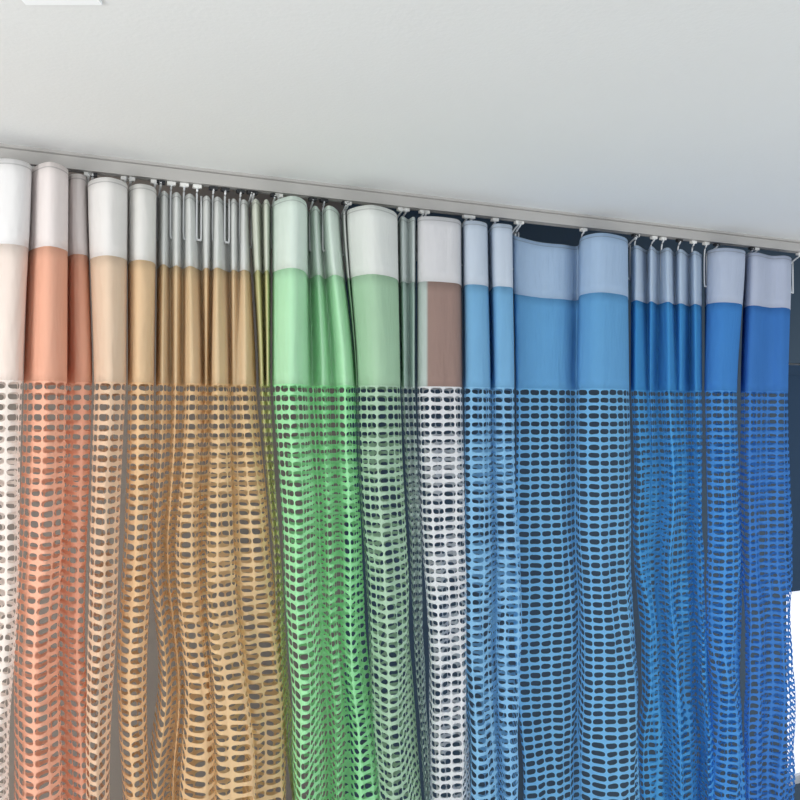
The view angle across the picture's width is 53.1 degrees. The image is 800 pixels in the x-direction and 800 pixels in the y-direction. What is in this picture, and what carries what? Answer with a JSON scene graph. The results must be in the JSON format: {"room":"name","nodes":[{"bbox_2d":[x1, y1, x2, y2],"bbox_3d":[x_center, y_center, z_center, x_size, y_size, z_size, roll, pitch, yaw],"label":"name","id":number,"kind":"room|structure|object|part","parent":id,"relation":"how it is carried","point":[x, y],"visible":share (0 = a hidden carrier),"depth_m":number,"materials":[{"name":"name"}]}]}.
{"room":"hospital room","nodes":[
{"label":"hospital room","id":0,"kind":"room"},
{"bbox_2d":[0,0,799,239],"bbox_3d":[0.845,-0.602,0.593,6.600,0.040,3.630,0,-1,-24],"label":"ceiling","id":1,"kind":"structure","parent":0,"point":[686,113],"depth_m":1.48,"materials":[{"name":"paint"}]},
{"bbox_2d":[22,0,101,4],"bbox_3d":[-0.485,-0.573,1.097,0.110,0.004,0.117,0,-1,0],"label":"recessed light","id":2,"kind":"object","parent":1,"relation":"in","point":[26,2],"visible":1,"depth_m":1.15,"materials":[{"name":"white"}]},
{"bbox_2d":[0,143,799,252],"bbox_3d":[0.166,-0.540,2.244,3.700,0.038,0.030,0,-1,-24],"label":"track","id":3,"kind":"object","parent":1,"relation":"attached to","point":[74,162],"visible":1,"depth_m":2.12,"materials":[{"name":"metal"}]},
{"bbox_2d":[0,158,31,799],"bbox_3d":[-0.955,0.642,1.735,0.299,2.364,0.214,0,-1,0],"label":"curtain","id":4,"kind":"object","parent":3,"relation":"hanging from","point":[15,175],"visible":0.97,"depth_m":1.70,"materials":[{"name":"fabric"}]},
{"bbox_3d":[-0.961,0.891,1.731,0.288,1.866,0.215,0,-1,0],"label":"net panel","id":5,"kind":"part","parent":4,"relation":"part of","materials":[{"name":"fabric"}]},
{"bbox_2d":[14,162,92,799],"bbox_3d":[-0.791,0.643,1.818,0.180,2.364,0.254,1,-1,-34],"label":"curtain","id":6,"kind":"object","parent":3,"relation":"hanging from","point":[58,337],"visible":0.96,"depth_m":1.78,"materials":[{"name":"fabric"}]},
{"bbox_3d":[-0.791,0.892,1.813,0.179,1.866,0.255,1,-1,-33],"label":"net panel","id":7,"kind":"part","parent":6,"relation":"part of","materials":[{"name":"fabric"}]},
{"bbox_2d":[85,172,129,799],"bbox_3d":[-0.683,0.643,1.839,0.109,2.365,0.252,0,-1,-20],"label":"curtain","id":8,"kind":"object","parent":3,"relation":"hanging from","point":[107,196],"visible":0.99,"depth_m":1.79,"materials":[{"name":"fabric"}]},
{"bbox_3d":[-0.686,0.892,1.834,0.102,1.866,0.252,0,-1,-21],"label":"net panel","id":9,"kind":"part","parent":8,"relation":"part of","materials":[{"name":"fabric"}]},
{"bbox_2d":[117,176,159,799],"bbox_3d":[-0.631,0.644,1.907,0.100,2.365,0.240,0,-1,-21],"label":"curtain","id":10,"kind":"object","parent":3,"relation":"hanging from","point":[142,198],"visible":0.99,"depth_m":1.84,"materials":[{"name":"fabric"}]},
{"bbox_3d":[-0.635,0.893,1.902,0.091,1.866,0.240,0,-1,-21],"label":"net panel","id":11,"kind":"part","parent":10,"relation":"part of","materials":[{"name":"fabric"}]},
{"bbox_2d":[147,180,285,799],"bbox_3d":[-0.392,0.644,1.934,0.395,2.365,0.336,0,-1,-29],"label":"curtain","id":12,"kind":"object","parent":3,"relation":"hanging from","point":[205,337],"visible":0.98,"depth_m":1.94,"materials":[{"name":"fabric"}]},
{"bbox_3d":[-0.420,0.894,1.948,0.397,1.866,0.361,0,-1,0],"label":"net panel","id":13,"kind":"part","parent":12,"relation":"part of","materials":[{"name":"fabric"}]},
{"bbox_2d":[250,190,299,799],"bbox_3d":[-0.312,0.646,2.071,0.150,2.365,0.230,0,-1,-6],"label":"curtain","id":14,"kind":"object","parent":3,"relation":"hanging from","point":[260,215],"visible":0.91,"depth_m":2.00,"materials":[{"name":"fabric"}]},
{"bbox_3d":[-0.300,0.896,2.072,0.129,1.866,0.220,0,-1,-8],"label":"net panel","id":15,"kind":"part","parent":14,"relation":"part of","materials":[{"name":"fabric"}]},
{"bbox_2d":[272,193,379,799],"bbox_3d":[-0.174,0.647,2.095,0.239,2.364,0.377,-1,-1,45],"label":"curtain","id":16,"kind":"object","parent":3,"relation":"hanging from","point":[312,344],"visible":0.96,"depth_m":2.05,"materials":[{"name":"fabric"}]},
{"bbox_3d":[-0.173,0.896,2.091,0.239,1.866,0.376,-1,-1,45],"label":"net panel","id":17,"kind":"part","parent":16,"relation":"part of","materials":[{"name":"fabric"}]},
{"bbox_2d":[342,201,421,799],"bbox_3d":[-0.031,0.648,2.157,0.251,2.364,0.331,0,-1,0],"label":"curtain","id":18,"kind":"object","parent":3,"relation":"hanging from","point":[369,232],"visible":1,"depth_m":2.06,"materials":[{"name":"fabric"}]},
{"bbox_3d":[-0.012,0.897,2.154,0.213,1.866,0.334,0,-1,0],"label":"net panel","id":19,"kind":"part","parent":18,"relation":"part of","materials":[{"name":"fabric"}]},
{"bbox_2d":[398,208,430,799],"bbox_3d":[0.045,0.648,2.227,0.107,2.365,0.204,0,-1,0],"label":"curtain","id":20,"kind":"object","parent":3,"relation":"hanging from","point":[407,229],"visible":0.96,"depth_m":2.17,"materials":[{"name":"fabric"}]},
{"bbox_3d":[0.051,0.898,2.226,0.096,1.866,0.197,0,-1,0],"label":"net panel","id":21,"kind":"part","parent":20,"relation":"part of","materials":[{"name":"fabric"}]},
{"bbox_2d":[417,210,469,799],"bbox_3d":[0.124,0.649,2.256,0.163,2.365,0.273,0,-1,0],"label":"curtain","id":22,"kind":"object","parent":3,"relation":"hanging from","point":[439,256],"visible":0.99,"depth_m":2.15,"materials":[{"name":"fabric"}]},
{"bbox_2d":[462,215,521,799],"bbox_3d":[0.265,0.649,2.287,0.178,2.364,0.272,0,-1,0],"label":"curtain","id":23,"kind":"object","parent":3,"relation":"hanging from","point":[487,255],"visible":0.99,"depth_m":2.22,"materials":[{"name":"fabric"}]},
{"bbox_3d":[0.267,0.899,2.283,0.174,1.866,0.273,0,-1,0],"label":"net panel","id":24,"kind":"part","parent":23,"relation":"part of","materials":[{"name":"fabric"}]},
{"bbox_2d":[512,221,639,799],"bbox_3d":[0.566,0.651,2.390,0.482,2.364,0.156,0,-1,-24],"label":"curtain","id":25,"kind":"object","parent":3,"relation":"hanging from","point":[571,324],"visible":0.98,"depth_m":2.35,"materials":[{"name":"fabric"}]},
{"bbox_2d":[631,234,714,799],"bbox_3d":[0.878,0.653,2.576,0.384,2.364,0.198,0,-1,-23],"label":"curtain","id":26,"kind":"object","parent":3,"relation":"hanging from","point":[666,285],"visible":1,"depth_m":2.55,"materials":[{"name":"fabric"}]},
{"bbox_2d":[704,243,754,799],"bbox_3d":[1.101,0.655,2.666,0.164,2.364,0.345,0,-1,25],"label":"curtain","id":27,"kind":"object","parent":3,"relation":"hanging from","point":[724,290],"visible":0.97,"depth_m":2.56,"materials":[{"name":"fabric"}]},
{"bbox_3d":[1.087,0.904,2.668,0.134,1.866,0.343,0,-1,18],"label":"net panel","id":28,"kind":"part","parent":27,"relation":"part of","materials":[{"name":"fabric"}]},
{"bbox_2d":[740,247,799,799],"bbox_3d":[1.256,0.655,2.725,0.177,2.364,0.384,-1,-1,42],"label":"curtain","id":29,"kind":"object","parent":3,"relation":"hanging from","point":[767,292],"visible":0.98,"depth_m":2.66,"materials":[{"name":"fabric"}]},
{"bbox_3d":[1.254,0.905,2.728,0.169,1.866,0.379,0,-1,25],"label":"net panel","id":30,"kind":"part","parent":29,"relation":"part of","materials":[{"name":"fabric"}]},
{"bbox_2d":[0,172,799,799],"bbox_3d":[-0.172,0.669,3.227,6.893,2.950,0.100,0,-1,-24],"label":"wall","id":31,"kind":"structure","parent":0,"point":[534,232],"depth_m":3.29,"materials":[{"name":"paint"}]},
{"bbox_2d":[786,363,799,785],"bbox_3d":[2.476,0.911,4.399,1.100,2.200,0.040,0,-1,-24],"label":"window","id":32,"kind":"structure","parent":31,"relation":"in","point":[795,596],"depth_m":4.22,"materials":[{"name":"paint"}]},
{"bbox_2d":[785,365,799,591],"bbox_3d":[2.490,0.410,4.373,1.090,1.180,0.029,0,-1,-24],"label":"roller blind","id":33,"kind":"object","parent":32,"relation":"attached to","point":[793,395],"visible":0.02,"depth_m":4.18,"materials":[{"name":"blue fabric"}]},
{"bbox_3d":[2.473,0.911,4.406,1.060,2.160,0.005,0,-1,-24],"label":"pane","id":34,"kind":"part","parent":32,"relation":"part of","materials":[{"name":"white glass"}]}
]}

